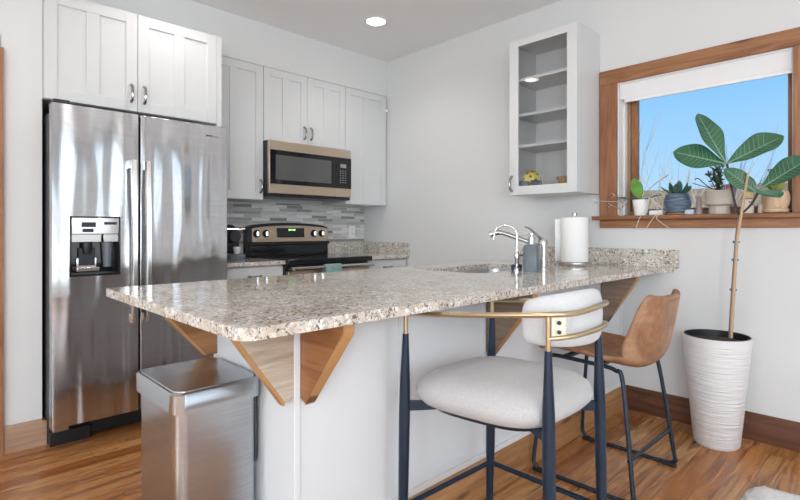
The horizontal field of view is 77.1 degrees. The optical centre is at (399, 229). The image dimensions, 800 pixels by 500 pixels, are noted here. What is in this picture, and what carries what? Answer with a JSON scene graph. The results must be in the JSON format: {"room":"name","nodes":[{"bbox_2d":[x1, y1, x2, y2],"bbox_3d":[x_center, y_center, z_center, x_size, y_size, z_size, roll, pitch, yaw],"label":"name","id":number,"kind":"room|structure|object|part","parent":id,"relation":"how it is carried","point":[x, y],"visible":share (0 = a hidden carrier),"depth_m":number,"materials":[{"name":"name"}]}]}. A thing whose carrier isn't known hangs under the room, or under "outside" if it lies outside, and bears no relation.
{"room":"kitchen","nodes":[
{"label":"kitchen","id":0,"kind":"room"},
{"bbox_2d":[0,0,0,36],"bbox_3d":[-3.461,-0.238,1.289,3.825,2.780,0.130,0,0,-44],"label":"wall","id":1,"kind":"structure","parent":0,"point":[0,0],"depth_m":2.57,"materials":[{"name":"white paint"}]},
{"bbox_2d":[0,47,3,455],"bbox_3d":[-2.064,0.112,2.536,0.097,2.080,0.025,0,0,-44],"label":"trim","id":2,"kind":"structure","parent":1,"relation":"attached to","point":[1,48],"depth_m":2.56,"materials":[{"name":"brown wood"}]},
{"bbox_2d":[0,0,41,425],"bbox_3d":[-2.218,-0.238,2.878,0.172,2.780,0.680,0,0,-44],"label":"wall","id":3,"kind":"structure","parent":0,"point":[21,20],"depth_m":2.63,"materials":[{"name":"white paint"}]},
{"bbox_2d":[4,415,46,454],"bbox_3d":[-2.010,1.082,2.683,0.180,0.140,0.150,0,0,-44],"label":"baseboard","id":4,"kind":"structure","parent":3,"relation":"attached to","point":[33,433],"depth_m":2.63,"materials":[{"name":"brown wood"}]},
{"bbox_2d":[42,110,359,252],"bbox_3d":[-2.942,-0.238,2.754,7.010,2.780,0.150,0,0,-44],"label":"wall","id":5,"kind":"structure","parent":0,"point":[44,113],"depth_m":4.49,"materials":[{"name":"white paint"}]},
{"bbox_2d":[222,56,262,201],"bbox_3d":[-1.365,-0.760,3.902,0.492,1.055,0.397,0,0,-44],"label":"upper cabinet","id":6,"kind":"object","parent":5,"relation":"attached to","point":[242,82],"visible":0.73,"depth_m":3.86,"materials":[{"name":"white wood"}]},
{"bbox_3d":[-1.084,-0.338,3.926,0.020,0.118,0.040,0,0,-44],"label":"handle","id":7,"kind":"part","parent":6,"relation":"part of","materials":[{"name":"silver metal"}]},
{"bbox_2d":[227,201,363,243],"bbox_3d":[-1.019,-0.056,4.505,1.809,0.353,0.011,0,0,-44],"label":"tile backsplash","id":8,"kind":"structure","parent":5,"relation":"attached to","point":[338,219],"depth_m":4.62,"materials":[{"name":"tile"}]},
{"bbox_2d":[349,226,354,237],"bbox_3d":[-0.479,0.022,5.015,0.076,0.120,0.009,0,0,-44],"label":"wall outlet","id":9,"kind":"object","parent":8,"relation":"attached to","point":[351,228],"visible":1,"depth_m":5.01,"materials":[{"name":"white plastic"}]},
{"bbox_2d":[263,67,344,149],"bbox_3d":[-0.896,-0.996,4.356,0.810,0.585,0.397,0,0,-44],"label":"upper cabinet","id":10,"kind":"object","parent":5,"relation":"attached to","point":[296,108],"visible":0.74,"depth_m":4.20,"materials":[{"name":"white wood"}]},
{"bbox_3d":[-0.935,-0.996,4.108,0.405,0.582,0.020,0,0,-44],"label":"door","id":11,"kind":"part","parent":10,"relation":"part of","materials":[{"name":"white wood"}]},
{"bbox_3d":[-0.793,-0.808,4.208,0.020,0.118,0.040,0,0,-44],"label":"handle","id":12,"kind":"part","parent":10,"relation":"part of","materials":[{"name":"silver metal"}]},
{"bbox_2d":[263,139,350,201],"bbox_3d":[-0.871,-0.479,4.330,0.808,0.443,0.430,0,0,-44],"label":"microwave","id":13,"kind":"object","parent":10,"relation":"attached to","point":[291,171],"visible":0.94,"depth_m":4.13,"materials":[{"name":"silver metal"}]},
{"bbox_3d":[-0.778,-0.492,4.126,0.643,0.268,0.004,0,0,-44],"label":"door glass","id":14,"kind":"part","parent":13,"relation":"part of","materials":[{"name":"black glass"}]},
{"bbox_3d":[-0.501,-0.492,4.417,0.155,0.418,0.030,0,0,-44],"label":"control panel","id":15,"kind":"part","parent":13,"relation":"part of","materials":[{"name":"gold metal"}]},
{"bbox_3d":[-0.644,-0.996,4.390,0.399,0.582,0.020,0,0,-44],"label":"door","id":16,"kind":"part","parent":10,"relation":"part of","materials":[{"name":"white wood"}]},
{"bbox_2d":[322,87,387,206],"bbox_3d":[-0.425,-0.759,4.824,0.513,1.058,0.382,0,0,-44],"label":"upper cabinet","id":17,"kind":"object","parent":5,"relation":"attached to","point":[365,112],"visible":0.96,"depth_m":4.70,"materials":[{"name":"white wood"}]},
{"bbox_3d":[-0.321,-0.759,4.704,0.493,1.055,0.020,0,0,-44],"label":"door","id":18,"kind":"part","parent":17,"relation":"part of","materials":[{"name":"white wood"}]},
{"bbox_2d":[87,0,386,96],"bbox_3d":[-1.260,-1.460,4.036,2.810,0.335,0.350,0,0,-44],"label":"wall","id":19,"kind":"structure","parent":0,"point":[244,39],"depth_m":4.00,"materials":[{"name":"white paint"}]},
{"bbox_2d":[42,0,221,126],"bbox_3d":[-1.659,-0.968,3.136,0.990,0.640,0.387,0,0,-44],"label":"upper cabinet","id":20,"kind":"object","parent":19,"relation":"attached to","point":[94,55],"visible":0.95,"depth_m":2.96,"materials":[{"name":"white wood"}]},
{"bbox_3d":[-1.744,-0.996,2.850,0.464,0.582,0.020,0,0,-44],"label":"door","id":21,"kind":"part","parent":20,"relation":"part of","materials":[{"name":"white wood"}]},
{"bbox_3d":[-1.583,-0.808,2.969,0.020,0.118,0.040,0,0,-44],"label":"handle","id":22,"kind":"part","parent":20,"relation":"part of","materials":[{"name":"silver metal"}]},
{"bbox_3d":[-1.531,-0.808,3.019,0.020,0.118,0.040,0,0,-44],"label":"handle","id":23,"kind":"part","parent":20,"relation":"part of","materials":[{"name":"silver metal"}]},
{"bbox_3d":[-1.401,-0.996,3.182,0.483,0.582,0.020,0,0,-44],"label":"door","id":24,"kind":"part","parent":20,"relation":"part of","materials":[{"name":"white wood"}]},
{"bbox_2d":[191,0,561,61],"bbox_3d":[-0.211,-1.688,0.074,7.200,0.120,7.800,0,0,-44],"label":"ceiling","id":25,"kind":"structure","parent":0,"point":[412,26],"depth_m":3.88,"materials":[{"name":"white paint"}]},
{"bbox_2d":[364,16,387,25],"bbox_3d":[-0.188,-1.624,3.921,0.184,0.008,0.184,0,0,-44],"label":"recessed light","id":26,"kind":"object","parent":25,"relation":"in","point":[372,20],"visible":1,"depth_m":3.92,"materials":[{"name":"white plastic"}]},
{"bbox_2d":[0,409,799,499],"bbox_3d":[-0.211,1.202,0.074,7.200,0.100,7.800,0,0,-44],"label":"floor","id":27,"kind":"structure","parent":0,"point":[106,465],"depth_m":2.41,"materials":[{"name":"brown wood"}]},
{"bbox_2d":[42,98,226,446],"bbox_3d":[-1.708,0.239,3.158,0.930,1.825,0.948,0,0,-44],"label":"refrigerator","id":28,"kind":"object","parent":27,"relation":"on","point":[128,199],"visible":0.91,"depth_m":2.76,"materials":[{"name":"grey metal"}]},
{"bbox_3d":[-1.645,0.184,2.716,0.405,1.665,0.070,0,0,-44],"label":"door","id":29,"kind":"part","parent":28,"relation":"part of","materials":[{"name":"silver metal"}]},
{"bbox_3d":[-1.641,-0.019,2.700,0.221,0.086,0.060,0,0,-44],"label":"control panel","id":30,"kind":"part","parent":28,"relation":"part of","materials":[{"name":"silver metal"}]},
{"bbox_3d":[-1.473,0.065,2.780,0.031,0.905,0.080,0,0,-44],"label":"handle","id":31,"kind":"part","parent":28,"relation":"part of","materials":[{"name":"silver metal"}]},
{"bbox_3d":[-1.421,0.065,2.831,0.031,0.905,0.080,0,0,-44],"label":"handle","id":32,"kind":"part","parent":28,"relation":"part of","materials":[{"name":"silver metal"}]},
{"bbox_3d":[-1.308,0.184,3.043,0.515,1.665,0.070,0,0,-44],"label":"door","id":33,"kind":"part","parent":28,"relation":"part of","materials":[{"name":"silver metal"}]},
{"bbox_2d":[136,357,258,499],"bbox_3d":[-0.693,0.816,1.673,0.322,0.672,0.368,0,0,-44],"label":"trash can","id":34,"kind":"object","parent":27,"relation":"on","point":[199,416],"visible":0.98,"depth_m":1.57,"materials":[{"name":"silver metal"}]},
{"bbox_3d":[-0.681,0.506,1.685,0.267,0.052,0.348,0,0,-44],"label":"lid","id":35,"kind":"part","parent":34,"relation":"part of","materials":[{"name":"silver metal"}]},
{"bbox_2d":[227,265,282,278],"bbox_3d":[-1.264,0.708,3.809,0.508,0.888,0.672,0,0,-44],"label":"base cabinet","id":36,"kind":"object","parent":27,"relation":"on","point":[270,270],"visible":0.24,"depth_m":3.60,"materials":[{"name":"white wood"}]},
{"bbox_2d":[227,244,284,267],"bbox_3d":[-1.283,0.192,3.798,0.555,0.140,0.659,0,0,-44],"label":"countertop","id":37,"kind":"structure","parent":36,"relation":"on","point":[247,262],"depth_m":3.64,"materials":[{"name":"stone"}]},
{"bbox_2d":[227,225,245,260],"bbox_3d":[-1.289,0.097,3.867,0.158,0.270,0.257,0,0,-44],"label":"coffee maker","id":38,"kind":"object","parent":37,"relation":"on","point":[233,236],"visible":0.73,"depth_m":3.82,"materials":[{"name":"black plastic"}]},
{"bbox_2d":[227,253,245,260],"bbox_3d":[-1.255,0.208,3.825,0.150,0.048,0.150,0,0,-44],"label":"drip tray","id":39,"kind":"object","parent":38,"relation":"on","point":[230,256],"depth_m":3.76,"materials":[{"name":"grey plastic"}]},
{"bbox_2d":[233,247,240,253],"bbox_3d":[-1.246,0.158,3.834,0.056,0.052,0.055,0,0,-44],"label":"coffee cup","id":40,"kind":"object","parent":38,"relation":"on","point":[236,250],"visible":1,"depth_m":3.81,"materials":[{"name":"white ceramic"}]},
{"bbox_2d":[243,223,373,274],"bbox_3d":[-0.760,0.537,4.241,0.843,1.190,0.727,0,0,-44],"label":"range","id":41,"kind":"object","parent":27,"relation":"on","point":[303,247],"visible":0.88,"depth_m":4.27,"materials":[{"name":"black metal"}]},
{"bbox_3d":[-1.186,0.035,4.178,0.066,0.066,0.026,0,0,-44],"label":"knob","id":42,"kind":"part","parent":41,"relation":"part of","materials":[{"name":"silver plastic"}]},
{"bbox_3d":[-0.962,0.172,4.436,0.785,0.080,0.012,0,0,-44],"label":"trim","id":43,"kind":"part","parent":41,"relation":"part of","materials":[{"name":"black"}]},
{"bbox_3d":[-0.956,0.035,4.434,0.770,0.143,0.022,0,0,-44],"label":"control panel","id":44,"kind":"part","parent":41,"relation":"part of","materials":[{"name":"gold metal"}]},
{"bbox_2d":[249,253,371,264],"bbox_3d":[-0.757,0.246,4.250,0.826,0.042,0.645,0,0,-44],"label":"cooktop","id":45,"kind":"object","parent":41,"relation":"in","point":[289,258],"depth_m":4.15,"materials":[{"name":"black glass"}]},
{"bbox_3d":[-0.563,0.634,4.054,0.795,0.635,0.035,0,0,-44],"label":"oven door","id":46,"kind":"part","parent":41,"relation":"part of","materials":[{"name":"gold metal"}]},
{"bbox_3d":[-0.525,0.294,4.018,0.780,0.029,0.080,0,0,-44],"label":"handle","id":47,"kind":"part","parent":41,"relation":"part of","materials":[{"name":"silver metal"}]},
{"bbox_2d":[323,263,341,271],"bbox_3d":[-0.533,0.403,3.972,0.156,0.266,0.057,0,0,-44],"label":"kitchen towel","id":48,"kind":"object","parent":41,"relation":"hanging from","point":[335,267],"visible":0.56,"depth_m":3.96,"materials":[{"name":"teal fabric"}]},
{"bbox_2d":[367,258,405,268],"bbox_3d":[-0.312,0.708,4.732,0.470,0.888,0.672,0,0,-44],"label":"base cabinet","id":49,"kind":"object","parent":27,"relation":"on","point":[398,262],"visible":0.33,"depth_m":4.51,"materials":[{"name":"white"}]},
{"bbox_2d":[328,241,409,259],"bbox_3d":[-0.312,0.192,4.732,0.479,0.140,0.669,0,0,-44],"label":"countertop","id":50,"kind":"structure","parent":49,"relation":"on","point":[377,250],"depth_m":4.86,"materials":[{"name":"stone"}]},
{"bbox_2d":[163,277,638,499],"bbox_3d":[0.266,0.708,2.554,2.680,0.888,1.102,0,0,-44],"label":"base cabinet","id":51,"kind":"object","parent":27,"relation":"on","point":[328,399],"visible":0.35,"depth_m":1.80,"materials":[{"name":"white"}]},
{"bbox_3d":[-0.533,0.708,1.765,0.010,0.888,0.547,0,0,-44],"label":"panel","id":52,"kind":"part","parent":51,"relation":"part of","materials":[{"name":"white"}]},
{"bbox_3d":[-0.328,0.708,1.557,0.022,0.888,0.038,0,0,-44],"label":"corner post","id":53,"kind":"part","parent":51,"relation":"part of","materials":[{"name":"white"}]},
{"bbox_2d":[106,246,678,340],"bbox_3d":[0.258,0.193,2.503,2.764,0.141,1.235,0,0,-44],"label":"countertop","id":54,"kind":"structure","parent":51,"relation":"on","point":[256,308],"depth_m":1.88,"materials":[{"name":"stone"}]},
{"bbox_2d":[455,268,511,272],"bbox_3d":[0.524,0.358,3.029,0.760,0.188,0.470,0,0,-44],"label":"sink","id":55,"kind":"object","parent":54,"relation":"in","point":[489,270],"visible":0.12,"depth_m":3.36,"materials":[{"name":"metal"}]},
{"bbox_2d":[493,224,522,270],"bbox_3d":[0.609,0.102,2.828,0.172,0.260,0.036,0,0,16],"label":"water faucet","id":56,"kind":"object","parent":54,"relation":"on","point":[516,254],"visible":0.98,"depth_m":2.81,"materials":[{"name":"silver metal"}]},
{"bbox_2d":[514,251,519,270],"bbox_3d":[0.655,0.177,2.815,0.036,0.110,0.036,0,0,-44],"label":"faucet","id":57,"kind":"object","parent":56,"relation":"on","point":[516,255],"depth_m":2.81,"materials":[{"name":"silver metal"}]},
{"bbox_2d":[511,264,521,270],"bbox_3d":[0.657,0.214,2.834,0.050,0.035,0.045,0,0,-44],"label":"sponge","id":58,"kind":"object","parent":54,"relation":"on","point":[512,265],"visible":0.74,"depth_m":2.82,"materials":[{"name":"blue"}]},
{"bbox_2d":[488,226,548,268],"bbox_3d":[0.701,0.106,2.985,0.350,0.253,0.064,0,0,13],"label":"kitchen faucet","id":59,"kind":"object","parent":54,"relation":"on","point":[543,244],"visible":0.88,"depth_m":2.94,"materials":[{"name":"silver metal"}]},
{"bbox_3d":[0.725,0.064,2.986,0.229,0.109,0.029,0,0,16],"label":"spout","id":60,"kind":"part","parent":59,"relation":"part of","materials":[{"name":"silver metal"}]},
{"bbox_3d":[0.791,0.025,2.961,0.113,0.090,0.033,0,0,8],"label":"lever","id":61,"kind":"part","parent":59,"relation":"part of","materials":[{"name":"silver metal"}]},
{"bbox_2d":[538,240,548,268],"bbox_3d":[0.841,0.146,2.954,0.064,0.172,0.064,0,0,-44],"label":"faucet","id":62,"kind":"object","parent":59,"relation":"on","point":[543,244],"depth_m":2.93,"materials":[{"name":"silver metal"}]},
{"bbox_2d":[522,233,539,271],"bbox_3d":[0.724,0.126,2.785,0.091,0.212,0.094,0,0,26],"label":"soap dispenser","id":63,"kind":"object","parent":54,"relation":"on","point":[531,251],"visible":1,"depth_m":2.75,"materials":[{"name":"plastic"}]},
{"bbox_2d":[523,244,539,271],"bbox_3d":[0.729,0.156,2.782,0.080,0.152,0.094,0,0,26],"label":"bottle","id":64,"kind":"object","parent":63,"relation":"on","point":[531,252],"depth_m":2.74,"materials":[{"name":"grey stone"}]},
{"bbox_2d":[558,212,590,266],"bbox_3d":[1.121,0.061,3.225,0.200,0.341,0.200,0,0,-44],"label":"paper towel holder","id":65,"kind":"object","parent":54,"relation":"on","point":[574,214],"visible":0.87,"depth_m":3.15,"materials":[{"name":"silver metal"}]},
{"bbox_2d":[555,217,588,261],"bbox_3d":[1.120,0.065,3.224,0.171,0.281,0.168,0,0,-27],"label":"paper towel roll","id":66,"kind":"object","parent":65,"relation":"on","point":[571,233],"visible":1,"depth_m":3.16,"materials":[{"name":"white paper"}]},
{"bbox_3d":[1.121,0.219,3.225,0.200,0.026,0.200,0,0,-44],"label":"plate","id":67,"kind":"part","parent":65,"relation":"part of","materials":[{"name":"silver metal"}]},
{"bbox_3d":[0.555,0.630,2.412,2.464,0.733,0.020,0,0,-44],"label":"panel","id":68,"kind":"part","parent":51,"relation":"part of","materials":[{"name":"white paint"}]},
{"bbox_3d":[0.561,0.991,2.402,2.431,0.022,0.022,0,0,-44],"label":"rail","id":69,"kind":"part","parent":51,"relation":"part of","materials":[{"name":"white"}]},
{"bbox_3d":[0.563,1.077,2.400,2.432,0.150,0.028,0,0,-44],"label":"baseboard","id":70,"kind":"part","parent":51,"relation":"part of","materials":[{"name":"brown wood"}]},
{"bbox_2d":[398,288,608,499],"bbox_3d":[0.376,0.669,1.702,0.523,0.966,0.579,0,0,-44],"label":"counter stool","id":71,"kind":"object","parent":27,"relation":"on","point":[493,391],"visible":0.96,"depth_m":1.58,"materials":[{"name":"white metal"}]},
{"bbox_3d":[0.015,0.754,1.726,0.039,0.795,0.040,0,0,-44],"label":"leg","id":72,"kind":"part","parent":71,"relation":"part of","materials":[{"name":"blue metal"}]},
{"bbox_3d":[0.371,0.754,2.051,0.040,0.796,0.047,0,0,-44],"label":"leg","id":73,"kind":"part","parent":71,"relation":"part of","materials":[{"name":"blue metal"}]},
{"bbox_3d":[0.360,0.602,1.731,0.418,0.020,0.420,0,0,-44],"label":"seat frame","id":74,"kind":"part","parent":71,"relation":"part of","materials":[{"name":"blue metal"}]},
{"bbox_3d":[0.360,0.536,1.730,0.506,0.110,0.498,0,0,-44],"label":"seat","id":75,"kind":"part","parent":71,"relation":"part of","materials":[{"name":"grey fabric"}]},
{"bbox_3d":[0.430,0.752,1.448,0.040,0.800,0.040,0,0,-44],"label":"leg","id":76,"kind":"part","parent":71,"relation":"part of","materials":[{"name":"blue metal"}]},
{"bbox_3d":[0.460,0.284,1.459,0.045,0.060,0.007,0,0,-10],"label":"mounting plate","id":77,"kind":"part","parent":71,"relation":"part of","materials":[{"name":"beige"}]},
{"bbox_3d":[0.540,0.272,1.608,0.315,0.171,0.174,0,0,-44],"label":"backrest","id":78,"kind":"part","parent":71,"relation":"part of","materials":[{"name":"white fabric"}]},
{"bbox_3d":[0.573,0.309,1.558,0.364,0.031,0.096,0,0,-44],"label":"rail","id":79,"kind":"part","parent":71,"relation":"part of","materials":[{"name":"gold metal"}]},
{"bbox_3d":[0.688,0.752,1.724,0.040,0.800,0.042,0,0,-44],"label":"leg","id":80,"kind":"part","parent":71,"relation":"part of","materials":[{"name":"blue metal"}]},
{"bbox_2d":[532,289,679,499],"bbox_3d":[1.008,0.715,2.403,0.538,0.873,0.554,0,0,-44],"label":"counter stool","id":81,"kind":"object","parent":27,"relation":"on","point":[647,340],"visible":0.73,"depth_m":2.19,"materials":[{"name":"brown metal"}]},
{"bbox_3d":[0.827,0.871,2.268,0.085,0.561,0.488,0,0,-44],"label":"sled leg","id":82,"kind":"part","parent":81,"relation":"part of","materials":[{"name":"blue metal"}]},
{"bbox_3d":[1.019,0.450,2.414,0.467,0.346,0.563,0,0,-44],"label":"bucket seat","id":83,"kind":"part","parent":81,"relation":"part of","materials":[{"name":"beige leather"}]},
{"bbox_3d":[1.159,0.871,2.590,0.060,0.561,0.488,0,0,-44],"label":"sled leg","id":84,"kind":"part","parent":81,"relation":"part of","materials":[{"name":"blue metal"}]},
{"bbox_2d":[673,114,799,451],"bbox_3d":[1.779,0.258,2.626,0.326,1.788,0.578,0,0,-44],"label":"potted plant","id":85,"kind":"object","parent":27,"relation":"on","point":[717,362],"visible":1,"depth_m":2.60,"materials":[{"name":"white"}]},
{"bbox_2d":[741,486,799,499],"bbox_3d":[1.647,1.136,1.128,1.537,0.027,1.727,0,0,-44],"label":"shag rug","id":86,"kind":"object","parent":27,"relation":"on","point":[762,492],"visible":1,"depth_m":2.14,"materials":[{"name":"white fabric"}]},
{"bbox_2d":[364,0,799,421],"bbox_3d":[2.305,-0.238,2.514,0.190,2.780,7.800,0,0,-44],"label":"wall","id":87,"kind":"structure","parent":0,"point":[447,102],"depth_m":3.40,"materials":[{"name":"white paint"}]},
{"bbox_2d":[505,221,513,233],"bbox_3d":[0.845,-0.005,3.877,0.009,0.115,0.080,0,0,-44],"label":"wall outlet","id":88,"kind":"object","parent":87,"relation":"attached to","point":[507,229],"visible":0.73,"depth_m":3.87,"materials":[{"name":"white paint"}]},
{"bbox_2d":[509,21,599,197],"bbox_3d":[1.039,-0.769,3.420,0.366,1.067,0.496,0,0,-44],"label":"upper cabinet","id":89,"kind":"object","parent":87,"relation":"attached to","point":[554,74],"visible":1,"depth_m":3.43,"materials":[{"name":"white wood"}]},
{"bbox_3d":[0.764,-0.316,3.469,0.040,0.118,0.020,0,0,-44],"label":"handle","id":90,"kind":"part","parent":89,"relation":"part of","materials":[{"name":"silver metal"}]},
{"bbox_2d":[519,181,529,185],"bbox_3d":[0.856,-0.310,3.477,0.050,0.048,0.080,0,0,-44],"label":"case","id":91,"kind":"object","parent":89,"relation":"in","point":[521,183],"visible":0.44,"depth_m":3.45,"materials":[{"name":"black plastic"}]},
{"bbox_2d":[523,171,540,181],"bbox_3d":[0.920,-0.348,3.504,0.124,0.125,0.125,0,0,-44],"label":"flower","id":92,"kind":"object","parent":89,"relation":"in","point":[530,175],"visible":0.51,"depth_m":3.46,"materials":[{"name":"yellow plant"}]},
{"bbox_2d":[530,180,541,184],"bbox_3d":[0.921,-0.310,3.400,0.050,0.048,0.070,0,0,-44],"label":"case","id":93,"kind":"object","parent":89,"relation":"in","point":[532,182],"visible":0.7,"depth_m":3.38,"materials":[{"name":"black plastic"}]},
{"bbox_2d":[519,139,566,152],"bbox_3d":[1.060,-0.573,3.440,0.282,0.020,0.458,0,0,-44],"label":"shelf","id":94,"kind":"object","parent":89,"relation":"attached to","point":[556,146],"depth_m":3.45,"materials":[{"name":"white wood"}]},
{"bbox_2d":[519,105,566,123],"bbox_3d":[1.060,-0.788,3.440,0.282,0.020,0.458,0,0,-44],"label":"shelf","id":95,"kind":"object","parent":89,"relation":"attached to","point":[556,115],"depth_m":3.46,"materials":[{"name":"white wood"}]},
{"bbox_2d":[519,67,566,90],"bbox_3d":[1.060,-1.033,3.440,0.282,0.020,0.458,0,0,-44],"label":"shelf","id":96,"kind":"object","parent":89,"relation":"attached to","point":[555,79],"depth_m":3.47,"materials":[{"name":"white wood"}]},
{"bbox_2d":[556,176,566,182],"bbox_3d":[1.091,-0.319,3.328,0.110,0.065,0.110,0,0,-44],"label":"wooden bowl","id":97,"kind":"object","parent":89,"relation":"in","point":[561,179],"visible":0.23,"depth_m":3.29,"materials":[{"name":"brown wood"}]},
{"bbox_2d":[591,27,799,227],"bbox_3d":[1.777,-0.529,2.994,0.230,1.038,1.210,0,0,-44],"label":"window","id":98,"kind":"structure","parent":87,"relation":"in","point":[619,120],"depth_m":3.06,"materials":[{"name":"brown wood"}]},
{"bbox_3d":[1.377,-0.522,3.318,0.022,0.868,0.113,0,0,-44],"label":"casing","id":99,"kind":"part","parent":98,"relation":"part of","materials":[{"name":"brown wood"}]},
{"bbox_2d":[594,194,628,215],"bbox_3d":[1.373,-0.161,3.264,0.208,0.146,0.067,0,0,23],"label":"ornament","id":100,"kind":"object","parent":98,"relation":"on","point":[621,214],"visible":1,"depth_m":3.25,"materials":[{"name":"silver metal"}]},
{"bbox_2d":[618,174,670,228],"bbox_3d":[1.531,-0.168,3.152,0.134,0.334,0.353,0,0,-44],"label":"potted orchid","id":101,"kind":"object","parent":98,"relation":"on","point":[640,205],"visible":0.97,"depth_m":3.15,"materials":[{"name":"white ceramic"}]},
{"bbox_3d":[1.526,-0.138,3.182,0.100,0.100,0.100,0,0,-44],"label":"pot","id":102,"kind":"part","parent":101,"relation":"part of","materials":[{"name":"white ceramic"}]},
{"bbox_2d":[649,210,664,214],"bbox_3d":[1.593,-0.103,3.112,0.060,0.030,0.080,0,0,-44],"label":"trinket","id":103,"kind":"object","parent":98,"relation":"on","point":[651,212],"visible":0.71,"depth_m":3.09,"materials":[{"name":"white"}]},
{"bbox_2d":[661,180,691,214],"bbox_3d":[1.679,-0.194,3.024,0.149,0.211,0.169,0,0,-19],"label":"potted succulent","id":104,"kind":"object","parent":98,"relation":"on","point":[677,201],"visible":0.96,"depth_m":2.99,"materials":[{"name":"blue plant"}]},
{"bbox_2d":[684,209,694,213],"bbox_3d":[1.724,-0.103,2.981,0.065,0.030,0.050,0,0,-44],"label":"trinket","id":105,"kind":"object","parent":98,"relation":"on","point":[690,211],"visible":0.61,"depth_m":2.96,"materials":[{"name":"white"}]},
{"bbox_3d":[1.754,-0.075,2.971,0.165,0.026,1.210,0,0,-44],"label":"sill","id":106,"kind":"part","parent":98,"relation":"part of","materials":[{"name":"brown wood"}]},
{"bbox_2d":[695,196,702,213],"bbox_3d":[1.753,-0.143,2.947,0.044,0.110,0.044,0,0,-44],"label":"glass figurine","id":107,"kind":"object","parent":98,"relation":"on","point":[698,210],"visible":0.89,"depth_m":2.94,"materials":[{"name":"brown"}]},
{"bbox_3d":[1.734,-1.002,2.950,0.022,0.092,1.138,0,0,-44],"label":"casing","id":108,"kind":"part","parent":98,"relation":"part of","materials":[{"name":"brown wood"}]},
{"bbox_2d":[620,50,791,102],"bbox_3d":[1.764,-0.886,2.977,0.042,0.120,0.897,0,0,-44],"label":"roller shade","id":109,"kind":"object","parent":98,"relation":"attached to","point":[780,63],"visible":0.92,"depth_m":2.91,"materials":[{"name":"white fabric"}]},
{"bbox_3d":[1.769,-0.837,2.964,0.014,0.022,0.871,0,0,-44],"label":"rail","id":110,"kind":"part","parent":109,"relation":"part of","materials":[{"name":"white plastic"}]},
{"bbox_3d":[1.845,-0.523,3.046,0.040,0.810,0.850,0,0,-44],"label":"sash","id":111,"kind":"part","parent":98,"relation":"part of","materials":[{"name":"brown wood"}]},
{"bbox_2d":[692,165,734,213],"bbox_3d":[1.827,-0.236,2.908,0.146,0.295,0.189,0,0,-27],"label":"potted plant","id":112,"kind":"object","parent":98,"relation":"on","point":[719,201],"visible":0.96,"depth_m":2.86,"materials":[{"name":"grey plant"}]},
{"bbox_2d":[741,192,753,212],"bbox_3d":[1.917,-0.146,2.770,0.062,0.116,0.062,0,0,-44],"label":"jar","id":113,"kind":"object","parent":98,"relation":"on","point":[749,197],"visible":0.62,"depth_m":2.75,"materials":[{"name":"beige"}]},
{"bbox_3d":[1.917,-0.192,2.771,0.056,0.024,0.056,0,0,-44],"label":"lid","id":114,"kind":"part","parent":113,"relation":"part of","materials":[{"name":"brown"}]},
{"bbox_2d":[758,203,762,212],"bbox_3d":[1.964,-0.116,2.729,0.034,0.055,0.034,0,0,-44],"label":"candle","id":115,"kind":"object","parent":98,"relation":"on","point":[760,207],"visible":0.57,"depth_m":2.72,"materials":[{"name":"beige wax"}]},
{"bbox_2d":[761,182,790,212],"bbox_3d":[2.007,-0.180,2.685,0.130,0.183,0.130,0,0,-44],"label":"potted plant","id":116,"kind":"object","parent":98,"relation":"on","point":[770,204],"visible":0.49,"depth_m":2.64,"materials":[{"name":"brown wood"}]},
{"bbox_3d":[2.092,-0.522,2.582,0.022,0.868,0.110,0,0,-44],"label":"casing","id":117,"kind":"part","parent":98,"relation":"part of","materials":[{"name":"brown wood"}]},
{"bbox_2d":[625,385,799,451],"bbox_3d":[2.413,1.077,2.253,0.018,0.149,2.755,0,0,-44],"label":"baseboard","id":118,"kind":"structure","parent":87,"relation":"attached to","point":[779,432],"depth_m":2.77,"materials":[{"name":"brown wood"}]},
{"bbox_2d":[663,193,691,212],"bbox_3d":[1.675,-0.158,3.034,0.149,0.116,0.149,0,0,-44],"label":"pot","id":119,"kind":"object","parent":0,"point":[673,202],"depth_m":2.98,"materials":[{"name":"blue ceramic"}]},
{"bbox_2d":[682,329,752,451],"bbox_3d":[1.704,0.859,2.704,0.326,0.586,0.326,0,0,-44],"label":"planter","id":120,"kind":"object","parent":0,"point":[717,362],"depth_m":2.60,"materials":[{"name":"white ceramic"}]},
{"bbox_2d":[705,190,734,213],"bbox_3d":[1.837,-0.155,2.889,0.146,0.135,0.146,0,0,-44],"label":"pot","id":121,"kind":"object","parent":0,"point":[718,201],"depth_m":2.84,"materials":[{"name":"beige ceramic"}]},
{"label":"outside","id":122,"kind":"structure","parent":0,"visible":0},
{"bbox_2d":[642,181,787,208],"bbox_3d":[20.785,-0.317,27.119,60.000,4.939,90.000,0,0,-44],"label":"ground","id":123,"kind":"structure","parent":122,"point":[785,188],"depth_m":24.04,"materials":[{"name":"beige soil"}]},
{"bbox_2d":[650,145,728,207],"bbox_3d":[3.241,0.486,6.874,2.046,3.379,1.484,0,0,-12],"label":"bare shrub","id":124,"kind":"object","parent":123,"relation":"on","point":[673,145],"visible":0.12,"depth_m":6.70,"materials":[{"name":"beige plant"}]},
{"bbox_2d":[641,163,763,207],"bbox_3d":[4.508,0.429,7.614,1.542,3.494,2.925,0,0,-17],"label":"bare shrub","id":125,"kind":"object","parent":123,"relation":"on","point":[734,163],"visible":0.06,"depth_m":7.66,"materials":[{"name":"beige plant"}]},
{"bbox_2d":[639,112,778,208],"bbox_3d":[3.059,0.379,5.172,1.921,3.596,2.640,0,0,-29],"label":"bare shrub","id":126,"kind":"object","parent":123,"relation":"on","point":[660,112],"visible":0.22,"depth_m":5.12,"materials":[{"name":"beige plant"}]},
{"bbox_2d":[723,184,735,206],"bbox_3d":[3.569,0.842,5.432,0.112,2.659,0.112,0,0,-44],"label":"wooden post","id":127,"kind":"object","parent":123,"relation":"on","point":[725,185],"visible":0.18,"depth_m":5.41,"materials":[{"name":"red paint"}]}
]}

